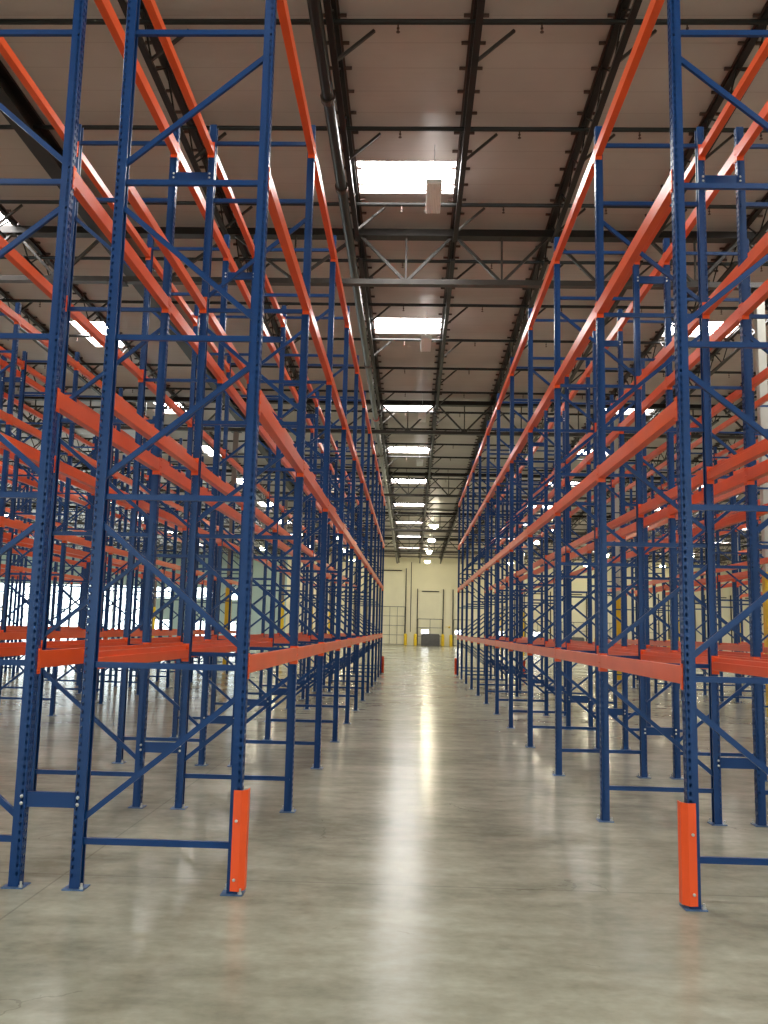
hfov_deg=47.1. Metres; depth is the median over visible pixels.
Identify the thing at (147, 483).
frame
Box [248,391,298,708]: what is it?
frame
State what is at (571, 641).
crossbeam
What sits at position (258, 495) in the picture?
beam
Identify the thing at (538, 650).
crossbeam
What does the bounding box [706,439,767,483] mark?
crossbeam
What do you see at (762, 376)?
crossbeam
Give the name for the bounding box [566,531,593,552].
crossbeam
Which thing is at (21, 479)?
crossbeam
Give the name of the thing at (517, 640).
crossbeam
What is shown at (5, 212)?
beam
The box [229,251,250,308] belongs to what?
crossbeam
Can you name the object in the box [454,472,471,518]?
beam
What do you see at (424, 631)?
window
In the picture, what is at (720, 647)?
crossbeam
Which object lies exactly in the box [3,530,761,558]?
beam
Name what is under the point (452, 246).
beam
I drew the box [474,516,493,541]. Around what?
beam
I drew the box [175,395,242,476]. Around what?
beam
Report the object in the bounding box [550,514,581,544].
beam
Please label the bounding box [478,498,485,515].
crossbeam
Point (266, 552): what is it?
frame
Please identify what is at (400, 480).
window
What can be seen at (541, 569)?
crossbeam
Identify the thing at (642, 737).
frame
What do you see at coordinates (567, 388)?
spacer
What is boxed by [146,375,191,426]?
crossbeam
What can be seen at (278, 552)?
beam
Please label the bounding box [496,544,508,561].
crossbeam
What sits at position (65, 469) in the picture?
crossbeam
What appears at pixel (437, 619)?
security gate
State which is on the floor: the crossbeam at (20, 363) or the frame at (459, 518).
the frame at (459, 518)
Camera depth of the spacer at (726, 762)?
7.98 m
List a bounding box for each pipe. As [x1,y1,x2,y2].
[0,19,767,33]
[0,125,767,139]
[0,200,766,214]
[0,299,767,314]
[1,256,767,271]
[2,405,756,418]
[2,461,728,475]
[2,545,728,559]
[5,385,756,398]
[5,513,729,527]
[7,362,755,377]
[8,334,690,348]
[10,480,759,493]
[16,502,714,515]
[16,508,676,520]
[17,548,725,562]
[19,519,760,533]
[21,437,739,449]
[29,536,760,550]
[30,471,665,483]
[39,450,713,462]
[59,543,746,557]
[62,423,742,434]
[71,524,744,537]
[79,497,659,507]
[114,529,746,542]
[157,542,704,552]
[178,535,746,546]
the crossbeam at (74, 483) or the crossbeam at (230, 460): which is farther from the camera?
the crossbeam at (74, 483)
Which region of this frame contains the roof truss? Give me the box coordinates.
[0,226,767,290]
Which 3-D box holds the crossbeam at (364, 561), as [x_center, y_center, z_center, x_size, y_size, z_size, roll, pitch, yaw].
[-0.462,1.082,19.717,0.070,0.166,2.528,1,-8,2]
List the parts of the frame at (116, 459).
post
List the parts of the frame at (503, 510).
post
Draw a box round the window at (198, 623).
[195,620,204,635]
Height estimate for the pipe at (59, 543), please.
0.080 m
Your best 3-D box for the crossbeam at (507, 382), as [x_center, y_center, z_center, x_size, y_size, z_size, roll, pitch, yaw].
[2.403,-2.424,17.554,0.070,0.166,2.528,1,-8,2]
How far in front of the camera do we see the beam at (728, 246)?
23.30 m
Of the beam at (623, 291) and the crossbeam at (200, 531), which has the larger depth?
the beam at (623, 291)
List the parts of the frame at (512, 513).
post, post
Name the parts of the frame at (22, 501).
post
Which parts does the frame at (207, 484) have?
post, post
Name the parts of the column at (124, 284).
cap plate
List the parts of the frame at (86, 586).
post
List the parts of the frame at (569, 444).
post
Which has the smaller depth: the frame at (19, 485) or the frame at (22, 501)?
the frame at (19, 485)
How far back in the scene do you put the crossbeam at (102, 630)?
21.96 m
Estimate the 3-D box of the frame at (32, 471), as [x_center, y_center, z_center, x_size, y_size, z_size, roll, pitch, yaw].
[-11.263,1.869,28.840,1.145,6.717,0.130,1,-8,2]
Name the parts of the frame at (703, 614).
post, post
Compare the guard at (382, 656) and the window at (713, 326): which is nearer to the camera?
the window at (713, 326)
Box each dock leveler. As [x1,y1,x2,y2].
[421,634,439,645]
[572,637,583,640]
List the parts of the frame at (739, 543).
post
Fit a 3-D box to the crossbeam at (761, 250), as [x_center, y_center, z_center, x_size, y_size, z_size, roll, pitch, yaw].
[3.085,-2.113,7.319,0.070,0.166,2.528,1,-8,2]
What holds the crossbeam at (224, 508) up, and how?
attached to the frame at (136, 483)
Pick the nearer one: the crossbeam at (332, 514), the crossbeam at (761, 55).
the crossbeam at (761, 55)
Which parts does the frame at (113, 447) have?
post, post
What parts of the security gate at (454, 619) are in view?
gate frame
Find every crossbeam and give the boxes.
[0,37,78,156]
[0,235,67,311]
[0,300,19,323]
[0,346,24,368]
[0,358,5,368]
[0,409,11,424]
[0,426,763,646]
[0,432,55,472]
[0,448,38,466]
[0,516,3,526]
[0,631,59,640]
[0,640,42,656]
[2,532,10,541]
[2,546,32,556]
[3,517,66,542]
[3,539,32,547]
[6,362,44,394]
[8,471,37,487]
[11,415,72,455]
[13,535,60,550]
[14,398,42,419]
[19,315,78,369]
[26,365,70,396]
[37,642,150,673]
[46,637,127,648]
[53,550,90,561]
[56,388,160,474]
[59,461,135,507]
[59,474,94,495]
[59,631,107,640]
[61,630,100,631]
[66,536,112,553]
[66,547,105,557]
[70,303,143,382]
[72,166,170,312]
[72,448,117,478]
[77,399,99,417]
[78,363,121,400]
[81,152,150,259]
[85,643,188,668]
[94,0,178,158]
[102,396,198,474]
[102,630,122,631]
[107,557,137,568]
[107,631,141,638]
[112,547,137,559]
[117,473,150,493]
[122,397,154,425]
[128,186,206,312]
[130,636,180,643]
[138,500,186,530]
[142,0,214,157]
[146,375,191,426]
[151,639,210,646]
[152,631,171,636]
[153,255,197,325]
[156,559,175,569]
[160,458,216,509]
[163,501,178,510]
[167,436,181,447]
[169,298,223,383]
[178,145,229,261]
[188,527,221,545]
[192,635,216,640]
[192,642,236,656]
[194,422,225,457]
[199,322,229,371]
[201,464,242,509]
[209,307,248,383]
[211,639,229,642]
[216,155,254,258]
[217,503,240,524]
[218,635,235,638]
[223,374,245,415]
[223,541,239,551]
[227,453,242,474]
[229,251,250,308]
[231,369,246,398]
[247,646,297,678]
[250,633,263,637]
[250,637,268,639]
[250,638,272,646]
[253,555,266,565]
[255,508,276,531]
[255,524,272,543]
[256,483,268,498]
[259,391,304,477]
[259,426,275,454]
[261,390,280,418]
[263,322,279,366]
[264,633,278,636]
[265,273,284,326]
[267,560,281,568]
[268,167,309,315]
[270,495,283,511]
[274,638,289,646]
[277,0,315,159]
[278,525,292,543]
[278,540,292,556]
[281,452,295,481]
[283,428,296,449]
[284,368,298,402]
[286,324,299,368]
[297,642,323,663]
[298,636,309,643]
[301,544,312,556]
[301,555,308,566]
[303,484,310,495]
[304,463,328,511]
[306,412,313,432]
[307,376,317,406]
[309,301,332,384]
[309,560,319,569]
[311,497,321,512]
[314,147,336,261]
[318,438,323,452]
[319,405,324,425]
[324,640,340,652]
[328,502,343,533]
[330,435,337,452]
[332,375,346,429]
[335,252,349,327]
[340,638,351,647]
[343,525,353,548]
[346,424,356,459]
[349,324,358,374]
[351,637,359,646]
[354,541,361,559]
[356,456,363,482]
[358,370,365,407]
[359,636,365,644]
[361,554,367,567]
[363,479,368,499]
[365,406,370,433]
[367,563,371,573]
[369,495,373,513]
[370,431,374,453]
[477,563,485,576]
[477,638,484,643]
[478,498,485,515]
[479,429,486,455]
[485,556,495,569]
[485,639,494,645]
[486,480,495,501]
[487,403,496,434]
[495,640,508,648]
[496,456,509,485]
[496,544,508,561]
[497,370,509,409]
[509,423,527,462]
[509,528,527,551]
[509,642,526,652]
[510,323,527,375]
[516,566,527,576]
[516,639,527,642]
[519,438,527,452]
[527,505,554,536]
[527,644,554,660]
[528,253,553,329]
[528,379,553,431]
[533,432,543,454]
[533,482,543,496]
[533,499,543,514]
[533,559,543,568]
[533,566,543,574]
[533,641,543,644]
[535,412,543,426]
[545,379,563,409]
[545,463,564,485]
[545,546,564,562]
[545,641,565,649]
[548,406,561,432]
[548,479,562,500]
[548,557,562,569]
[554,148,594,263]
[554,303,595,388]
[554,466,596,515]
[555,648,598,670]
[562,369,585,410]
[563,458,585,486]
[563,544,586,561]
[566,333,591,376]
[566,428,592,463]
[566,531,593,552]
[567,643,594,653]
[570,500,586,517]
[570,567,586,575]
[570,640,587,643]
[586,324,616,376]
[586,424,618,464]
[587,528,619,552]
[591,482,610,501]
[594,0,664,161]
[594,268,631,330]
[595,383,633,431]
[596,169,672,318]
[596,508,635,537]
[597,396,677,482]
[597,646,637,655]
[599,653,683,689]
[612,465,634,486]
[613,549,636,562]
[614,643,637,647]
[617,255,662,331]
[619,379,665,433]
[620,505,668,538]
[621,646,670,652]
[634,156,694,264]
[636,318,698,389]
[638,472,702,517]
[640,650,707,669]
[642,336,673,372]
[643,435,675,464]
[645,535,678,553]
[646,645,680,651]
[663,147,734,265]
[665,305,739,389]
[668,468,745,517]
[671,650,750,660]
[676,437,701,458]
[690,390,741,434]
[692,511,745,536]
[695,648,749,657]
[697,265,737,309]
[698,37,767,159]
[702,235,767,318]
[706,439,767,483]
[711,656,767,677]
[712,410,742,434]
[714,486,744,503]
[716,561,746,572]
[718,645,749,651]
[735,100,767,162]
[740,279,767,320]
[745,459,767,484]
[748,231,767,255]
[751,657,767,661]
[752,367,767,390]
[754,393,767,408]
[756,503,767,519]
[757,475,767,486]
[760,557,767,564]
[761,647,767,652]
[761,652,767,658]
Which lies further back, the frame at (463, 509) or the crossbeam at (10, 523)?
the frame at (463, 509)
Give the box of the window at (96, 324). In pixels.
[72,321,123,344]
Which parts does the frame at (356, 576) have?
post, post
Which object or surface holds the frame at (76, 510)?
on the floor
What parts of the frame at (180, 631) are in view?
post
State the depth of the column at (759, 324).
19.02 m
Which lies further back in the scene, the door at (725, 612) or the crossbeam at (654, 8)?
the door at (725, 612)
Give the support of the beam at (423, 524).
attached to the ceiling
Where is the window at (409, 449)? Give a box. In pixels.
[388,447,428,451]
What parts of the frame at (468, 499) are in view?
post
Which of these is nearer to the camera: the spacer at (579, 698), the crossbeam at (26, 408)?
the spacer at (579, 698)
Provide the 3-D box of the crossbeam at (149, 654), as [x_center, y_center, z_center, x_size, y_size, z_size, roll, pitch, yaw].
[-1.899,1.155,7.034,0.070,0.166,2.528,1,-8,2]
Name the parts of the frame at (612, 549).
post, post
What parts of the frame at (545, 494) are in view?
post, post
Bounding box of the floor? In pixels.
[0,638,767,1023]
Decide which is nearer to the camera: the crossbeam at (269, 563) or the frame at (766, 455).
the frame at (766, 455)
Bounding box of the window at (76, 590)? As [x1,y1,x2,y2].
[0,582,133,628]
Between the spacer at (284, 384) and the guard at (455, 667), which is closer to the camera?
the spacer at (284, 384)
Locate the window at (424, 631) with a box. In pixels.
[421,629,428,633]
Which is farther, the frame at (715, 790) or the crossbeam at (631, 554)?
the crossbeam at (631, 554)
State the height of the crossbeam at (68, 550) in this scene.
0.166 m
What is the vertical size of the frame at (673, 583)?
6.717 m
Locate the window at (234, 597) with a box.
[225,588,237,600]
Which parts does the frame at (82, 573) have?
post, post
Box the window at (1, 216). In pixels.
[0,213,10,224]
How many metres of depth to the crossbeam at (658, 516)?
11.75 m
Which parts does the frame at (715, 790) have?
post, foot plate, post, foot plate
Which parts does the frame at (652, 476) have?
post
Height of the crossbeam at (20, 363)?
0.166 m
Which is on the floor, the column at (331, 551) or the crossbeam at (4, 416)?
the column at (331, 551)
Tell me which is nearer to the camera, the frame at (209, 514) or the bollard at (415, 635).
the frame at (209, 514)
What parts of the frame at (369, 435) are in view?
post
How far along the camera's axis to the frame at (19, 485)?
28.80 m
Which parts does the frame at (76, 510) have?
post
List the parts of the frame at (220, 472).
post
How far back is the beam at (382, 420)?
39.41 m
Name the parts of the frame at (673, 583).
post, post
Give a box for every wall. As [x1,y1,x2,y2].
[0,551,287,638]
[285,555,763,651]
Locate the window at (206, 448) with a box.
[202,446,212,454]
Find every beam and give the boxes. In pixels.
[0,60,345,559]
[0,204,22,237]
[0,287,124,395]
[0,344,68,394]
[0,466,759,502]
[1,396,757,439]
[1,420,84,469]
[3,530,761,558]
[6,505,760,537]
[13,401,121,472]
[17,224,181,398]
[56,512,84,527]
[69,505,122,529]
[118,0,252,234]
[125,467,183,512]
[128,514,171,534]
[157,535,201,553]
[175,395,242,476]
[233,226,315,399]
[242,479,280,511]
[254,539,279,555]
[279,509,303,536]
[306,405,339,474]
[307,0,397,563]
[323,0,384,240]
[354,227,393,409]
[377,398,397,479]
[387,471,400,517]
[391,511,402,541]
[395,536,400,562]
[418,540,423,562]
[420,511,432,542]
[422,471,436,518]
[426,399,448,479]
[432,227,475,409]
[439,537,447,563]
[447,0,514,241]
[447,512,461,542]
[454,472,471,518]
[460,541,471,563]
[467,399,501,474]
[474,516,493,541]
[489,228,563,410]
[489,478,509,517]
[509,411,548,481]
[524,539,550,563]
[545,0,656,242]
[548,402,607,481]
[550,247,651,411]
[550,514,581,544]
[580,480,628,520]
[591,402,664,470]
[605,243,737,402]
[619,476,666,515]
[633,414,719,480]
[645,0,767,243]
[648,542,704,567]
[662,298,767,402]
[675,418,756,474]
[692,486,741,515]
[725,364,767,414]
[746,192,767,244]
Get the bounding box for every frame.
[0,0,87,888]
[0,302,21,569]
[0,351,79,715]
[0,355,6,431]
[0,388,44,688]
[0,458,30,677]
[0,467,22,672]
[9,486,36,666]
[15,469,62,673]
[29,124,180,808]
[44,435,97,693]
[49,388,122,703]
[49,491,78,665]
[50,482,88,669]
[61,0,276,896]
[74,437,130,686]
[75,492,111,664]
[96,416,154,694]
[108,455,148,679]
[112,234,229,765]
[128,437,182,687]
[135,470,176,675]
[155,455,203,681]
[159,486,188,670]
[169,304,248,738]
[170,125,315,812]
[181,471,221,677]
[194,514,209,661]
[197,483,236,673]
[210,356,277,721]
[217,525,239,662]
[227,235,336,768]
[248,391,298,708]
[258,418,313,698]
[262,305,349,741]
[275,443,323,691]
[296,355,358,723]
[297,463,331,685]
[299,473,338,679]
[303,391,365,710]
[310,490,338,669]
[318,504,347,672]
[322,419,370,700]
[327,441,374,692]
[339,459,377,686]
[342,473,380,681]
[351,486,383,676]
[352,496,385,673]
[456,498,485,675]
[460,487,492,678]
[464,475,499,683]
[469,460,508,689]
[475,443,519,696]
[483,421,527,704]
[493,393,549,715]
[494,499,522,676]
[501,488,527,678]
[507,357,572,729]
[508,476,542,684]
[519,463,554,690]
[525,308,600,748]
[533,444,571,696]
[543,429,593,706]
[552,237,650,778]
[562,394,619,717]
[585,360,650,730]
[594,126,727,825]
[606,505,628,679]
[614,495,643,677]
[617,309,700,751]
[629,478,667,688]
[634,507,663,680]
[650,463,679,693]
[654,510,678,683]
[663,238,767,781]
[667,0,767,911]
[675,482,708,688]
[676,446,724,701]
[698,468,742,695]
[713,432,751,698]
[728,452,765,701]
[734,127,767,826]
[737,512,763,676]
[755,405,767,707]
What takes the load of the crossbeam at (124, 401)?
attached to the frame at (116, 459)
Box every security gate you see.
[366,606,404,644]
[417,619,442,645]
[453,619,476,645]
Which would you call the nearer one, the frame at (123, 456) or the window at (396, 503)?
the frame at (123, 456)
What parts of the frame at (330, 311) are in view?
post, post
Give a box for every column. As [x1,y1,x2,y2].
[79,280,128,702]
[152,547,159,637]
[222,431,241,664]
[280,494,287,646]
[328,551,331,633]
[523,544,523,656]
[614,437,621,680]
[677,558,679,647]
[737,537,740,642]
[751,287,767,719]
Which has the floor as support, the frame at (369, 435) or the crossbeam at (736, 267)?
the frame at (369, 435)
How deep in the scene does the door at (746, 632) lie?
89.95 m
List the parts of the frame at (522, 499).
post, post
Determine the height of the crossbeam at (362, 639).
0.166 m
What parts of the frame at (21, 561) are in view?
post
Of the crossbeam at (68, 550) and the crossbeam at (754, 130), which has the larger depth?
the crossbeam at (68, 550)
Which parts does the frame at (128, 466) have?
post, post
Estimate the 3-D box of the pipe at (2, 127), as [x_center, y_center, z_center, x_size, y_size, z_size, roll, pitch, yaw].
[-0.104,-6.874,15.921,16.500,0.210,0.084,1,-8,2]
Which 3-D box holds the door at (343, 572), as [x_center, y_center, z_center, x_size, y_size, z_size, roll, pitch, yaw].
[-4.950,9.669,91.435,3.780,7.930,0.145,1,-8,2]
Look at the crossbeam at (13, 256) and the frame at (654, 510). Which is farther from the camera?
the frame at (654, 510)
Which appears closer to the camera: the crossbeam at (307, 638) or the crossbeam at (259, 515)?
the crossbeam at (259, 515)
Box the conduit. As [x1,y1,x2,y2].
[410,562,411,631]
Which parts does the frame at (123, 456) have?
post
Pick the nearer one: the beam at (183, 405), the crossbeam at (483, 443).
the crossbeam at (483, 443)
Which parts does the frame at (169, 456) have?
post, post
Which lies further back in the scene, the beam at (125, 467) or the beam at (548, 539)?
the beam at (548, 539)
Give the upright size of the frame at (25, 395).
6.717 m
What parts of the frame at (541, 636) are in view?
post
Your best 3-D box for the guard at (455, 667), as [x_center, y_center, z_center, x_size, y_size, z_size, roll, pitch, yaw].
[2.696,5.792,33.008,0.162,0.614,0.052,6,-9,-32]
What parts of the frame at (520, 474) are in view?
post, post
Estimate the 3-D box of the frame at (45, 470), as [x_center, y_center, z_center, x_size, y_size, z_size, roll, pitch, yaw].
[-2.775,-0.952,6.069,1.145,6.717,0.130,1,-8,2]
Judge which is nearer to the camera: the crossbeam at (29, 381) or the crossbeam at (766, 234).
the crossbeam at (766, 234)
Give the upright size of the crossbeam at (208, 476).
0.166 m
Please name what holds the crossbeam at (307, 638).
attached to the frame at (359, 544)
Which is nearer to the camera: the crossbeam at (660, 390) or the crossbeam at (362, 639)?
the crossbeam at (660, 390)
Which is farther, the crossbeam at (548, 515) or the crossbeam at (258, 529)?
the crossbeam at (258, 529)
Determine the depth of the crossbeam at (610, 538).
14.12 m
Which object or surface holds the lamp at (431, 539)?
hanging from the ceiling
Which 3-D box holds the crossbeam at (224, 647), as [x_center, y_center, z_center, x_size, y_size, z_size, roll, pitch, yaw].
[-1.823,1.487,9.531,0.070,0.166,2.528,1,-8,2]
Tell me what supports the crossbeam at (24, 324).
attached to the frame at (16, 329)
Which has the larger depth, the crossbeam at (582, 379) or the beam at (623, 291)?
the beam at (623, 291)
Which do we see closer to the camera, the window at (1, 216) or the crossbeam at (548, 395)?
the crossbeam at (548, 395)
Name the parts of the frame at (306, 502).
post, post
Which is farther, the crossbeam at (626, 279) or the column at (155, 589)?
the column at (155, 589)
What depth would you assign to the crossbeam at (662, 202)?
7.09 m
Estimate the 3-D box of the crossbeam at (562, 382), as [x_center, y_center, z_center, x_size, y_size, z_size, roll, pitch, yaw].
[3.423,-2.405,17.521,0.070,0.166,2.528,1,-8,2]
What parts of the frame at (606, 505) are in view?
post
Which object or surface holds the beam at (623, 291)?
attached to the ceiling
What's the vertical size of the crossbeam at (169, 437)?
0.166 m
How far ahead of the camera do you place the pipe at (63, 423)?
37.55 m
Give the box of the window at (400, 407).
[385,406,431,408]
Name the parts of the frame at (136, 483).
post, post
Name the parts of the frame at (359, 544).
post, post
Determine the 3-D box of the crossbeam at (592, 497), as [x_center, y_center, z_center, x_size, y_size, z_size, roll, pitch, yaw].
[4.854,-0.426,19.758,0.070,0.166,2.528,1,-8,2]
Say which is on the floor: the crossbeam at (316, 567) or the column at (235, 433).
the column at (235, 433)
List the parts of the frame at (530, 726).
post, post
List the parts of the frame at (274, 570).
post, post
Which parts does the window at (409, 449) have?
skylight frame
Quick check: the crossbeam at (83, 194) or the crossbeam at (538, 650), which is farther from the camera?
the crossbeam at (538, 650)
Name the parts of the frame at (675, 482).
post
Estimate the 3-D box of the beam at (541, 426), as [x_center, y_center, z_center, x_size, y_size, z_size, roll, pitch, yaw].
[6.688,-2.885,40.103,0.805,0.899,13.732,1,-8,2]
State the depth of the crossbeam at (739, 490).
19.58 m
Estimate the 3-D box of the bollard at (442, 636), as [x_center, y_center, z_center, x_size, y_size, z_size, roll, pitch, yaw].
[5.990,13.093,89.769,0.400,1.240,0.394,1,-8,2]
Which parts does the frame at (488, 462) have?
post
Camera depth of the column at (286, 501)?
46.47 m
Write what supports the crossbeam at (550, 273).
attached to the frame at (530, 726)
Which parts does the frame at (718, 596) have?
post, post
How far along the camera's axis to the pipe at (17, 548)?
89.07 m
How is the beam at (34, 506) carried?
on the column
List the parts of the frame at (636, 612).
post, post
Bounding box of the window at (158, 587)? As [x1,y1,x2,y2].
[156,586,170,598]
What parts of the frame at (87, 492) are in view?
post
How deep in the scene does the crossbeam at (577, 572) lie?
22.11 m
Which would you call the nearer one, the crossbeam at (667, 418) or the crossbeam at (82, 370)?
the crossbeam at (667, 418)
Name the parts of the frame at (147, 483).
post, post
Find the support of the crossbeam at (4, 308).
attached to the frame at (16, 329)
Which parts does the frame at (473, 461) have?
post, post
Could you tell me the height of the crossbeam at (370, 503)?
0.166 m
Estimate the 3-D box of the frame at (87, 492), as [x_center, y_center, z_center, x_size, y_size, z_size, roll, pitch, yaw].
[-11.112,2.534,33.834,1.145,6.717,0.130,1,-8,2]
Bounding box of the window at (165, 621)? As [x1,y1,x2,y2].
[151,619,168,628]
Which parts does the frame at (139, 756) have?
post, foot plate, post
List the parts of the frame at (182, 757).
foot plate, post, foot plate, post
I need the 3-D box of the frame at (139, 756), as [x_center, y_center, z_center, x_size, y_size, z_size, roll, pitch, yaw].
[-2.700,-0.620,8.566,1.145,6.717,0.130,1,-8,2]
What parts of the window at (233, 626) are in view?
pane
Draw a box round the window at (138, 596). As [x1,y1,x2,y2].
[135,586,139,636]
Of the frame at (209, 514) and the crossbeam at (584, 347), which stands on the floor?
the frame at (209, 514)
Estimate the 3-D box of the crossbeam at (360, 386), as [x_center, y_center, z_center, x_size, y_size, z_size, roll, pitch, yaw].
[-0.463,-2.477,17.648,0.070,0.166,2.528,1,-8,2]
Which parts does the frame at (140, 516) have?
post, post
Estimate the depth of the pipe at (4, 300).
24.03 m
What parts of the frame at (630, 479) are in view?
post, post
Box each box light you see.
[417,459,422,465]
[418,394,425,422]
[420,311,431,351]
[425,145,441,213]
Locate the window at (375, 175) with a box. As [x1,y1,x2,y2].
[356,161,455,190]
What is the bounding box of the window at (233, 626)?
[223,621,236,634]
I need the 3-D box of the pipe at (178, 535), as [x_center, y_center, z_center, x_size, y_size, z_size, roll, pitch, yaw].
[-3.574,2.275,75.758,75.000,0.080,0.084,1,-8,2]
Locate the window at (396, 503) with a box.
[394,503,423,504]
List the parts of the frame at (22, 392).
post, post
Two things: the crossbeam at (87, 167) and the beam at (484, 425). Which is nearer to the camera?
the crossbeam at (87, 167)
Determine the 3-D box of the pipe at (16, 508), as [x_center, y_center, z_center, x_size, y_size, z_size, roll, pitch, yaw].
[-0.730,0.219,62.093,66.500,0.080,0.084,1,-8,2]
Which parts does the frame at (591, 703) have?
post, post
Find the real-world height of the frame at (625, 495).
6.717 m
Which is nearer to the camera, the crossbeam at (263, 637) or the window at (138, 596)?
the crossbeam at (263, 637)
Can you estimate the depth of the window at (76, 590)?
92.28 m
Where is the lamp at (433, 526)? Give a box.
[430,517,437,528]
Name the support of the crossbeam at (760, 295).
attached to the frame at (752, 528)
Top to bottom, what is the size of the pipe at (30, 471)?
0.210 m
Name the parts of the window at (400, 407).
skylight frame, skylight pane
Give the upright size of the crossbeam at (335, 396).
0.166 m
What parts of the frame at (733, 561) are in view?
post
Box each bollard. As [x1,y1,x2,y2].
[403,633,406,645]
[414,634,416,645]
[441,634,444,646]
[449,634,452,646]
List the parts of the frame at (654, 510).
post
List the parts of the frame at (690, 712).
post, foot plate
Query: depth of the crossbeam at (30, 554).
19.78 m
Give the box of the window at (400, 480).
[391,479,425,482]
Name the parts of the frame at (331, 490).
post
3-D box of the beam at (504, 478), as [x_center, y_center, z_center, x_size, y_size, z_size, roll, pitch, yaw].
[7.093,-0.762,53.706,0.805,0.899,13.732,1,-8,2]
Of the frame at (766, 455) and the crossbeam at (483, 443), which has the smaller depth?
the frame at (766, 455)
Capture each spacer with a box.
[2,377,21,382]
[19,790,78,807]
[139,741,180,752]
[172,172,210,179]
[203,715,233,723]
[225,272,253,279]
[247,699,267,705]
[263,336,282,342]
[273,688,287,693]
[284,384,298,385]
[306,414,314,417]
[533,442,543,446]
[533,679,543,683]
[546,417,564,421]
[547,686,563,690]
[567,388,587,390]
[569,695,590,700]
[605,340,620,346]
[609,708,625,714]
[637,276,667,284]
[644,727,676,735]
[702,175,741,182]
[717,757,755,768]
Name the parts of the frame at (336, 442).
post, post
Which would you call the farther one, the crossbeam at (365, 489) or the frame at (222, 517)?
the crossbeam at (365, 489)
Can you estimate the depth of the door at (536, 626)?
90.70 m
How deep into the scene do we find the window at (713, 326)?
26.22 m
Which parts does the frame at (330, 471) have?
post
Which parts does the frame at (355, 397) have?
post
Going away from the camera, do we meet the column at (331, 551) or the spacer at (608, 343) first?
the spacer at (608, 343)
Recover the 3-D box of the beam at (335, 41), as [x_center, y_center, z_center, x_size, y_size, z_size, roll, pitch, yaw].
[-0.552,-7.249,13.107,0.805,0.899,13.732,1,-8,2]
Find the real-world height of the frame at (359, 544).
6.717 m
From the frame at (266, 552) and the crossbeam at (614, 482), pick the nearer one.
the crossbeam at (614, 482)
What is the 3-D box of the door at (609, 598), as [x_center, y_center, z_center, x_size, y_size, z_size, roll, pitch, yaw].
[23.156,11.229,90.379,2.760,5.830,0.145,1,-8,2]
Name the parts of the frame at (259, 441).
post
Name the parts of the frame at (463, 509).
post, post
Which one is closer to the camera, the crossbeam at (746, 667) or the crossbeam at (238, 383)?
the crossbeam at (746, 667)
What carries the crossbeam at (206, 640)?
attached to the frame at (139, 756)
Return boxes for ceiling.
[0,0,767,563]
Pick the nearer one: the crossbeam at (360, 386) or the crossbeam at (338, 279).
the crossbeam at (338, 279)
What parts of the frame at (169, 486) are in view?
post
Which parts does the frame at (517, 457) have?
post, post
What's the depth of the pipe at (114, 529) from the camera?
72.81 m
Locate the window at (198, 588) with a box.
[197,587,206,599]
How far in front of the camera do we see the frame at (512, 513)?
15.83 m
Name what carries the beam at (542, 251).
attached to the ceiling
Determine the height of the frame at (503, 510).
6.717 m
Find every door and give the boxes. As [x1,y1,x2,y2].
[327,568,355,633]
[365,568,406,644]
[416,589,443,645]
[452,590,477,646]
[488,592,514,646]
[524,592,550,638]
[561,593,586,639]
[607,595,611,637]
[634,594,659,644]
[668,600,695,638]
[704,595,732,651]
[742,598,764,653]
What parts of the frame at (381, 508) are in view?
post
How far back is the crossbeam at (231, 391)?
12.12 m
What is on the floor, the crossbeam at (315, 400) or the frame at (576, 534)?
the frame at (576, 534)
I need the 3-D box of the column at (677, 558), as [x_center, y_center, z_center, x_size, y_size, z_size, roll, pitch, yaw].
[24.349,7.833,72.888,0.400,8.065,0.400,1,-8,2]
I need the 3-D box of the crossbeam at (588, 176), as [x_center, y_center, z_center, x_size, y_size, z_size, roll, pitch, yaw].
[2.177,-3.420,10.064,0.070,0.166,2.528,1,-8,2]
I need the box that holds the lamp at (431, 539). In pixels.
[428,532,434,541]
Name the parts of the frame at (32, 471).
post, post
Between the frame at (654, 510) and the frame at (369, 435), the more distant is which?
the frame at (654, 510)
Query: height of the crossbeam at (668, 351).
0.166 m
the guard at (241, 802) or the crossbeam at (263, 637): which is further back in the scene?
the crossbeam at (263, 637)
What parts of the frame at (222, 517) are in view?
post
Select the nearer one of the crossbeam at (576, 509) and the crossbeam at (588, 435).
the crossbeam at (588, 435)
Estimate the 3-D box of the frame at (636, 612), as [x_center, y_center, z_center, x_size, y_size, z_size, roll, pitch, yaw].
[10.005,2.924,33.145,1.145,6.717,0.130,1,-8,2]
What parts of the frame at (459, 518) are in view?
post, post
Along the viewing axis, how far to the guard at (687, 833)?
5.48 m
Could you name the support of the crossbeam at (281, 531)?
attached to the frame at (274, 570)
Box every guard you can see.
[230,788,249,891]
[382,656,383,672]
[454,658,456,674]
[677,800,697,906]
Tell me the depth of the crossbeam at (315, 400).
18.08 m
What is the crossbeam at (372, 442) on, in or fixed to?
attached to the frame at (369, 435)
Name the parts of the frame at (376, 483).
post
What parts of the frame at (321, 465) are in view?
post, post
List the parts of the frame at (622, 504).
post, post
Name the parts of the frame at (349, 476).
post, post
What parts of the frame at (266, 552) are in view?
post, post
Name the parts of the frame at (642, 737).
post, post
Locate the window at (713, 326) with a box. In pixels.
[671,322,722,334]
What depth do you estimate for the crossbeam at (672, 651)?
8.80 m
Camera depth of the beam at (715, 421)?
40.27 m
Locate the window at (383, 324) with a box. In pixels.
[374,318,441,331]
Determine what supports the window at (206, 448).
attached to the ceiling
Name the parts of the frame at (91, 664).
foot plate, post, foot plate, post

